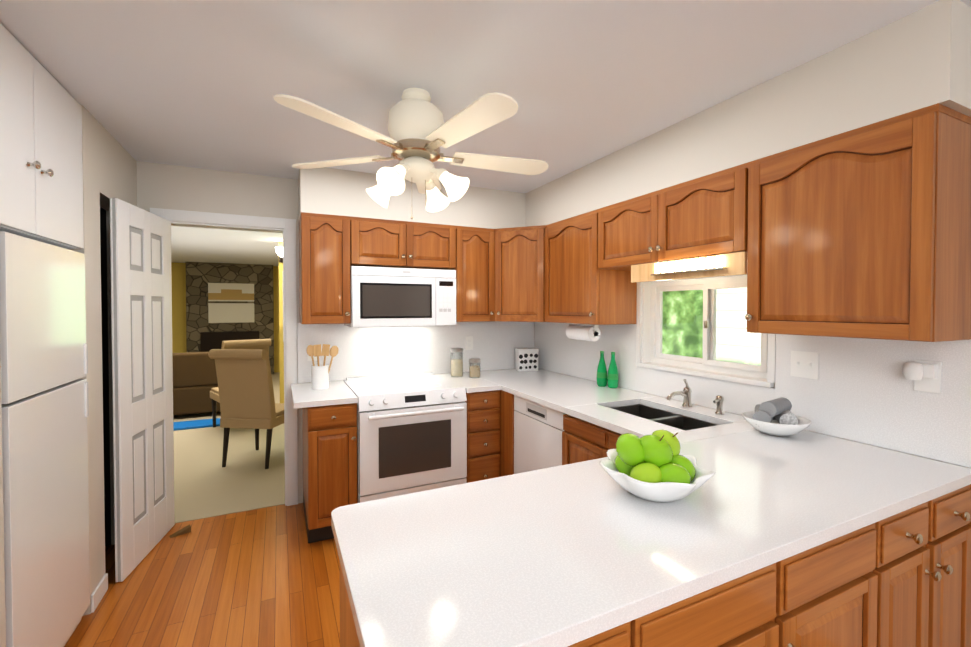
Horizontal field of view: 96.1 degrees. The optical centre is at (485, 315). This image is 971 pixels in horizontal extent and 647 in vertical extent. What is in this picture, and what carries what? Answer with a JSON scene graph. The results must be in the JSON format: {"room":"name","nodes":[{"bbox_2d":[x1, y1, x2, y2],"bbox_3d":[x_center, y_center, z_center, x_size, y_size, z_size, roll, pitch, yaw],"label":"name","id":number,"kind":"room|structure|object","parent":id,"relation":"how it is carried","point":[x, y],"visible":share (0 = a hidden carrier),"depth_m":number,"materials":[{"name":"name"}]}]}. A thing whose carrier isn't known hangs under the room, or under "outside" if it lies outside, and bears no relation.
{"room":"kitchen","nodes":[
{"label":"kitchen","id":0,"kind":"room"},
{"bbox_2d":[0,356,5,646],"bbox_3d":[-0.643,0.265,-0.699,0.120,2.400,4.640,0,1,-25],"label":"wall","id":1,"kind":"structure","parent":0,"point":[2,565],"depth_m":1.42,"materials":[{"name":"beige paint"}]},
{"bbox_2d":[69,105,99,615],"bbox_3d":[-2.276,0.220,1.900,0.850,2.400,0.065,0,1,-25],"label":"wall","id":2,"kind":"structure","parent":0,"point":[88,121],"depth_m":2.12,"materials":[{"name":"beige paint"}]},
{"bbox_2d":[0,23,83,248],"bbox_3d":[-2.028,-0.637,1.582,0.724,0.668,0.695,0,1,-25],"label":"upper cabinet","id":3,"kind":"object","parent":2,"relation":"attached to","point":[41,182],"visible":1,"depth_m":1.65,"materials":[{"name":"white wood"}]},
{"bbox_2d":[91,573,107,612],"bbox_3d":[0.554,1.403,0.438,2.999,0.085,5.435,0,1,-25],"label":"baseboard","id":4,"kind":"structure","parent":2,"relation":"attached to","point":[99,592],"depth_m":2.15,"materials":[{"name":"white wood"}]},
{"bbox_2d":[96,120,136,580],"bbox_3d":[-2.531,0.234,2.263,1.000,2.440,0.630,0,1,-25],"label":"wall","id":5,"kind":"structure","parent":0,"point":[109,166],"depth_m":2.63,"materials":[{"name":"beige paint"}]},
{"bbox_2d":[64,503,339,646],"bbox_3d":[0.158,1.468,0.575,5.600,0.050,6.220,0,1,-25],"label":"floor","id":6,"kind":"structure","parent":0,"point":[266,577],"depth_m":2.24,"materials":[{"name":"brown wood"}]},
{"bbox_2d":[0,231,89,646],"bbox_3d":[-2.053,0.570,1.591,0.748,1.710,0.655,0,1,-25],"label":"refrigerator","id":7,"kind":"object","parent":6,"relation":"on","point":[44,370],"visible":1,"depth_m":1.66,"materials":[{"name":"white metal"}]},
{"bbox_2d":[169,524,190,537],"bbox_3d":[-1.966,1.386,2.808,0.040,0.035,0.110,1,1,45],"label":"door stop","id":8,"kind":"object","parent":6,"relation":"on","point":[185,530],"visible":1,"depth_m":2.81,"materials":[{"name":"brown wood"}]},
{"bbox_2d":[302,403,356,543],"bbox_3d":[-1.070,0.970,2.962,0.287,0.864,0.736,0,1,-25],"label":"base cabinet","id":9,"kind":"object","parent":6,"relation":"on","point":[329,438],"visible":0.92,"depth_m":2.66,"materials":[{"name":"brown wood"}]},
{"bbox_2d":[291,380,357,408],"bbox_3d":[-1.109,0.519,2.951,0.363,0.033,0.708,0,1,-25],"label":"countertop","id":10,"kind":"structure","parent":9,"relation":"on","point":[303,396],"depth_m":2.77,"materials":[{"name":"stone"}]},
{"bbox_2d":[306,344,338,389],"bbox_3d":[-1.123,0.347,3.009,0.203,0.305,0.119,0,1,-25],"label":"utensil crock","id":11,"kind":"object","parent":10,"relation":"on","point":[319,376],"visible":1,"depth_m":2.98,"materials":[{"name":"white ceramic"}]},
{"bbox_2d":[343,372,466,502],"bbox_3d":[-0.595,0.938,3.159,0.728,0.921,0.781,0,1,-25],"label":"range","id":12,"kind":"object","parent":6,"relation":"on","point":[411,432],"visible":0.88,"depth_m":2.87,"materials":[{"name":"white metal"}]},
{"bbox_2d":[465,390,499,482],"bbox_3d":[-0.142,0.962,3.401,0.282,0.864,0.736,0,1,-25],"label":"base cabinet","id":13,"kind":"object","parent":6,"relation":"on","point":[483,435],"visible":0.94,"depth_m":3.09,"materials":[{"name":"brown wood"}]},
{"bbox_2d":[435,372,498,392],"bbox_3d":[-0.165,0.511,3.395,0.249,0.033,0.713,0,1,-25],"label":"countertop","id":14,"kind":"structure","parent":13,"relation":"on","point":[481,384],"depth_m":3.25,"materials":[{"name":"stone"}]},
{"bbox_2d":[450,348,462,376],"bbox_3d":[-0.233,0.376,3.535,0.109,0.229,0.108,0,1,-25],"label":"canister","id":15,"kind":"object","parent":14,"relation":"on","point":[456,362],"visible":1,"depth_m":3.50,"materials":[{"name":"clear glass"}]},
{"bbox_2d":[469,358,480,377],"bbox_3d":[-0.086,0.417,3.495,0.097,0.149,0.096,0,1,-25],"label":"canister","id":16,"kind":"object","parent":14,"relation":"on","point":[474,367],"visible":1,"depth_m":3.46,"materials":[{"name":"clear glass"}]},
{"bbox_2d":[339,560,670,646],"bbox_3d":[-0.034,1.003,1.032,0.518,0.864,0.631,0,1,-25],"label":"base cabinet","id":17,"kind":"object","parent":6,"relation":"on","point":[649,630],"depth_m":0.85,"materials":[{"name":"brown wood"}]},
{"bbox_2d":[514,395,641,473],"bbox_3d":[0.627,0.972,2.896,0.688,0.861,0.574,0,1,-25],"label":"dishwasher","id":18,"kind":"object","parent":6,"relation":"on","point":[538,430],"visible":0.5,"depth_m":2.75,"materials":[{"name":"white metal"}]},
{"bbox_2d":[562,414,621,464],"bbox_3d":[0.915,0.981,2.291,0.713,0.864,0.754,0,1,-25],"label":"base cabinet","id":19,"kind":"object","parent":6,"relation":"on","point":[582,440],"depth_m":2.30,"materials":[{"name":"brown wood"}]},
{"bbox_2d":[667,513,898,646],"bbox_3d":[0.556,0.998,1.312,1.010,0.864,0.631,0,1,-25],"label":"base cabinet","id":20,"kind":"object","parent":6,"relation":"on","point":[843,591],"depth_m":1.08,"materials":[{"name":"brown wood"}]},
{"bbox_2d":[331,444,874,646],"bbox_3d":[0.298,0.550,1.191,1.300,0.035,0.651,0,1,-25],"label":"countertop","id":21,"kind":"structure","parent":20,"relation":"on","point":[566,555],"depth_m":1.01,"materials":[{"name":"stone"}]},
{"bbox_2d":[599,430,714,501],"bbox_3d":[0.509,0.439,1.304,0.312,0.181,0.318,0,1,-25],"label":"fruit bowl","id":22,"kind":"object","parent":21,"relation":"on","point":[655,466],"visible":1,"depth_m":1.25,"materials":[{"name":"white ceramic"}]},
{"bbox_2d":[480,368,970,523],"bbox_3d":[0.741,0.622,2.631,0.733,0.229,2.873,0,1,-25],"label":"countertop","id":23,"kind":"structure","parent":20,"relation":"on","point":[893,482],"depth_m":1.77,"materials":[{"name":"stone"}]},
{"bbox_2d":[515,348,538,370],"bbox_3d":[0.367,0.387,3.891,0.186,0.195,0.116,0,1,-11],"label":"spice rack","id":24,"kind":"object","parent":23,"relation":"on","point":[526,359],"visible":1,"depth_m":3.84,"materials":[{"name":"white plastic"}]},
{"bbox_2d":[596,351,606,386],"bbox_3d":[0.829,0.374,3.103,0.076,0.249,0.075,0,1,-25],"label":"bottle","id":25,"kind":"object","parent":23,"relation":"on","point":[601,377],"visible":1,"depth_m":3.08,"materials":[{"name":"green glass"}]},
{"bbox_2d":[607,352,618,387],"bbox_3d":[0.888,0.375,3.036,0.076,0.249,0.075,0,1,-25],"label":"bottle","id":26,"kind":"object","parent":23,"relation":"on","point":[612,379],"visible":1,"depth_m":3.01,"materials":[{"name":"green glass"}]},
{"bbox_2d":[666,379,692,406],"bbox_3d":[1.082,0.427,2.422,0.195,0.166,0.079,0,1,-25],"label":"faucet","id":27,"kind":"object","parent":23,"relation":"on","point":[686,393],"visible":1,"depth_m":2.44,"materials":[{"name":"silver metal"}]},
{"bbox_2d":[713,395,723,414],"bbox_3d":[1.218,0.465,2.281,0.065,0.096,0.044,0,1,-25],"label":"sprayer","id":28,"kind":"object","parent":23,"relation":"on","point":[718,400],"visible":1,"depth_m":2.27,"materials":[{"name":"silver metal"}]},
{"bbox_2d":[742,397,811,436],"bbox_3d":[1.284,0.445,1.931,0.256,0.148,0.256,0,1,-25],"label":"bowl","id":29,"kind":"object","parent":23,"relation":"on","point":[776,417],"visible":1,"depth_m":1.88,"materials":[{"name":"white ceramic"}]},
{"bbox_2d":[899,484,970,646],"bbox_3d":[1.229,0.993,1.630,0.711,0.864,0.631,0,1,-25],"label":"base cabinet","id":30,"kind":"object","parent":6,"relation":"on","point":[902,579],"depth_m":1.36,"materials":[{"name":"brown wood"}]},
{"bbox_2d":[171,262,279,372],"bbox_3d":[-4.784,0.081,9.902,9.000,2.400,0.150,0,1,-25],"label":"wall","id":31,"kind":"structure","parent":0,"point":[178,272],"depth_m":9.08,"materials":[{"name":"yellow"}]},
{"bbox_2d":[173,372,284,522],"bbox_3d":[-3.238,1.361,6.656,9.000,0.054,7.680,0,1,-25],"label":"floor carpet","id":32,"kind":"object","parent":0,"point":[207,484],"depth_m":3.90,"materials":[{"name":"beige carpet"}]},
{"bbox_2d":[172,352,219,414],"bbox_3d":[-4.468,0.919,5.973,2.000,0.860,0.950,0,1,-25],"label":"sofa","id":33,"kind":"object","parent":32,"relation":"on","point":[195,381],"depth_m":5.74,"materials":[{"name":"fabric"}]},
{"bbox_2d":[173,418,219,430],"bbox_3d":[-3.705,1.343,5.351,1.240,0.026,0.360,0,1,-25],"label":"floor mat","id":34,"kind":"object","parent":32,"relation":"on","point":[192,424],"visible":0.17,"depth_m":5.34,"materials":[{"name":"blue fabric"}]},
{"bbox_2d":[185,262,273,373],"bbox_3d":[-5.416,0.081,9.320,1.600,2.420,0.359,0,1,-25],"label":"stone fireplace","id":35,"kind":"object","parent":32,"relation":"on","point":[203,334],"visible":0.42,"depth_m":9.14,"materials":[{"name":"brown"}]},
{"bbox_2d":[208,283,253,300],"bbox_3d":[-5.349,-0.497,9.193,0.840,0.380,0.028,0,1,-25],"label":"painting","id":36,"kind":"object","parent":35,"relation":"attached to","point":[216,291],"depth_m":9.17,"materials":[{"name":"beige fabric"}]},
{"bbox_2d":[208,303,254,322],"bbox_3d":[-5.350,-0.062,9.202,0.840,0.410,0.025,0,1,-25],"label":"painting","id":37,"kind":"object","parent":35,"relation":"attached to","point":[230,312],"depth_m":9.18,"materials":[{"name":"beige fabric"}]},
{"bbox_2d":[210,339,271,426],"bbox_3d":[-2.959,0.818,5.264,0.645,1.091,0.500,1,1,45],"label":"dining chair","id":38,"kind":"object","parent":32,"relation":"on","point":[261,344],"visible":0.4,"depth_m":5.11,"materials":[{"name":"brown fabric"}]},
{"bbox_2d":[208,349,283,468],"bbox_3d":[-2.163,0.837,4.154,0.500,1.091,0.645,0,1,7],"label":"dining chair","id":39,"kind":"object","parent":32,"relation":"on","point":[245,389],"visible":0.9,"depth_m":3.94,"materials":[{"name":"brown fabric"}]},
{"bbox_2d":[278,241,283,402],"bbox_3d":[-2.261,0.139,6.544,1.510,2.400,0.120,0,1,-25],"label":"wall","id":40,"kind":"structure","parent":0,"point":[281,349],"depth_m":6.18,"materials":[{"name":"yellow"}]},
{"bbox_2d":[275,247,282,262],"bbox_3d":[-2.837,-0.853,6.085,0.170,0.200,0.184,0,1,-25],"label":"lamp","id":41,"kind":"object","parent":40,"relation":"attached to","point":[279,250],"visible":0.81,"depth_m":6.02,"materials":[{"name":"white"}]},
{"bbox_2d":[136,161,534,502],"bbox_3d":[-1.185,0.194,3.392,5.600,2.400,0.120,0,1,-25],"label":"wall","id":42,"kind":"structure","parent":0,"point":[166,186],"depth_m":3.01,"materials":[{"name":"beige paint"}]},
{"bbox_2d":[150,208,297,505],"bbox_3d":[-1.811,0.347,3.090,0.869,2.105,0.135,0,1,-25],"label":"trim","id":43,"kind":"structure","parent":42,"relation":"attached to","point":[285,227],"depth_m":3.19,"materials":[{"name":"white wood"}]},
{"bbox_2d":[110,198,174,581],"bbox_3d":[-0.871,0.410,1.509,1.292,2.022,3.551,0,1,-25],"label":"door leaf","id":44,"kind":"structure","parent":43,"relation":"attached to","point":[142,355],"depth_m":2.50,"materials":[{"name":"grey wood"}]},
{"bbox_2d":[299,212,354,323],"bbox_3d":[-1.149,-0.318,3.105,0.311,0.738,0.408,0,1,-25],"label":"upper cabinet","id":45,"kind":"object","parent":42,"relation":"attached to","point":[333,249],"depth_m":2.93,"materials":[{"name":"brown wood"}]},
{"bbox_2d":[355,217,458,271],"bbox_3d":[-0.659,-0.526,3.333,0.770,0.329,0.408,0,1,-25],"label":"upper cabinet","id":46,"kind":"object","parent":42,"relation":"attached to","point":[378,242],"depth_m":3.15,"materials":[{"name":"brown wood"}]},
{"bbox_2d":[344,266,455,327],"bbox_3d":[-0.651,-0.136,3.323,0.767,0.427,0.404,0,1,-25],"label":"microwave","id":47,"kind":"object","parent":46,"relation":"attached to","point":[394,297],"visible":1,"depth_m":3.13,"materials":[{"name":"white"}]},
{"bbox_2d":[297,321,532,382],"bbox_3d":[-0.479,0.266,3.648,2.010,0.446,0.021,0,1,-25],"label":"backsplash","id":48,"kind":"structure","parent":42,"relation":"attached to","point":[364,351],"depth_m":3.56,"materials":[{"name":"stone"}]},
{"bbox_2d":[307,345,316,360],"bbox_3d":[-1.289,0.276,3.251,0.070,0.116,0.007,0,1,-25],"label":"electrical outlet","id":49,"kind":"object","parent":48,"relation":"attached to","point":[309,357],"depth_m":3.24,"materials":[{"name":"white plastic"}]},
{"bbox_2d":[465,336,472,349],"bbox_3d":[-0.141,0.237,3.793,0.070,0.116,0.007,0,1,-25],"label":"electrical outlet","id":50,"kind":"object","parent":48,"relation":"attached to","point":[469,343],"depth_m":3.79,"materials":[{"name":"white plastic"}]},
{"bbox_2d":[456,226,494,321],"bbox_3d":[-0.160,-0.326,3.573,0.331,0.738,0.408,0,1,-25],"label":"upper cabinet","id":51,"kind":"object","parent":42,"relation":"attached to","point":[475,278],"depth_m":3.39,"materials":[{"name":"brown wood"}]},
{"bbox_2d":[298,167,525,228],"bbox_3d":[-0.525,-0.849,3.406,1.710,0.314,0.384,0,1,-25],"label":"soffit","id":52,"kind":"structure","parent":0,"point":[330,191],"depth_m":3.16,"materials":[{"name":"beige paint"}]},
{"bbox_2d":[0,0,970,265],"bbox_3d":[-1.909,-1.038,3.802,9.000,0.050,13.900,0,1,-25],"label":"ceiling","id":53,"kind":"structure","parent":0,"point":[204,82],"depth_m":1.71,"materials":[{"name":"white paint"}]},
{"bbox_2d":[274,88,547,218],"bbox_3d":[-0.265,-0.701,1.935,1.209,0.558,1.226,0,1,-25],"label":"ceiling fan","id":54,"kind":"object","parent":53,"relation":"hanging from","point":[421,132],"visible":1,"depth_m":1.84,"materials":[{"name":"beige wood"}]},
{"bbox_2d":[526,0,970,226],"bbox_3d":[0.938,-0.837,2.704,0.334,0.314,2.905,0,1,-25],"label":"soffit","id":55,"kind":"structure","parent":0,"point":[918,59],"depth_m":1.70,"materials":[{"name":"beige paint"}]},
{"bbox_2d":[539,368,968,467],"bbox_3d":[1.864,0.230,1.344,0.160,2.400,6.190,0,1,-25],"label":"wall","id":56,"kind":"structure","parent":0,"point":[807,430],"depth_m":1.95,"materials":[{"name":"beige paint"}]},
{"bbox_2d":[494,225,546,321],"bbox_3d":[0.323,-0.327,3.638,0.614,0.738,0.704,0,1,-25],"label":"upper cabinet","id":57,"kind":"object","parent":56,"relation":"attached to","point":[519,274],"visible":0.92,"depth_m":3.38,"materials":[{"name":"brown wood"}]},
{"bbox_2d":[544,210,636,324],"bbox_3d":[0.726,-0.318,3.104,0.336,0.738,0.606,0,1,-25],"label":"upper cabinet","id":58,"kind":"object","parent":56,"relation":"attached to","point":[575,292],"depth_m":2.91,"materials":[{"name":"brown wood"}]},
{"bbox_2d":[566,323,600,340],"bbox_3d":[0.687,0.112,3.081,0.104,0.118,0.284,0,1,-25],"label":"paper towel holder","id":59,"kind":"object","parent":58,"relation":"attached to","point":[586,333],"visible":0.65,"depth_m":3.01,"materials":[{"name":"white paper"}]},
{"bbox_2d":[596,163,747,270],"bbox_3d":[1.064,-0.481,2.385,0.336,0.386,0.966,0,1,-25],"label":"upper cabinet","id":60,"kind":"object","parent":56,"relation":"attached to","point":[707,215],"depth_m":2.20,"materials":[{"name":"brown wood"}]},
{"bbox_2d":[631,251,746,282],"bbox_3d":[0.983,-0.235,2.194,0.018,0.099,0.675,0,1,-25],"label":"window valance","id":61,"kind":"object","parent":60,"relation":"attached to","point":[735,263],"visible":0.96,"depth_m":2.10,"materials":[{"name":"beige wood"}]},
{"bbox_2d":[651,255,726,275],"bbox_3d":[0.983,-0.245,2.141,0.026,0.066,0.420,0,1,-25],"label":"light","id":62,"kind":"object","parent":61,"relation":"attached to","point":[701,265],"visible":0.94,"depth_m":2.10,"materials":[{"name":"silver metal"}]},
{"bbox_2d":[636,274,775,387],"bbox_3d":[1.265,0.038,2.537,0.160,0.606,0.903,0,1,-25],"label":"window","id":63,"kind":"structure","parent":56,"relation":"in","point":[649,325],"depth_m":2.54,"materials":[{"name":"white"}]},
{"bbox_2d":[533,322,970,467],"bbox_3d":[1.076,0.105,2.794,0.021,0.799,2.889,0,1,-25],"label":"backsplash","id":64,"kind":"structure","parent":56,"relation":"attached to","point":[861,390],"depth_m":1.84,"materials":[{"name":"stone"}]},
{"bbox_2d":[790,351,818,379],"bbox_3d":[1.443,0.222,1.978,0.017,0.118,0.117,0,1,-25],"label":"switch plate","id":65,"kind":"object","parent":64,"relation":"attached to","point":[804,364],"visible":1,"depth_m":1.98,"materials":[{"name":"white plastic"}]},
{"bbox_2d":[902,360,941,393],"bbox_3d":[1.596,0.223,1.602,0.062,0.115,0.094,0,1,-25],"label":"outlet","id":66,"kind":"object","parent":64,"relation":"attached to","point":[925,376],"visible":0.98,"depth_m":1.59,"materials":[{"name":"white plastic"}]},
{"bbox_2d":[745,103,970,341],"bbox_3d":[1.400,-0.293,1.678,0.336,0.738,0.592,0,1,-25],"label":"upper cabinet","id":67,"kind":"object","parent":56,"relation":"attached to","point":[863,232],"depth_m":1.49,"materials":[{"name":"brown wood"}]},
{"label":"outside","id":68,"kind":"structure","parent":0,"visible":0},
{"bbox_2d":[662,288,760,365],"bbox_3d":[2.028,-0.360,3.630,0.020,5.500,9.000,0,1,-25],"label":"window glass","id":69,"kind":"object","parent":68,"point":[722,341],"depth_m":3.72,"materials":[{"name":"clear glass"}]}
]}

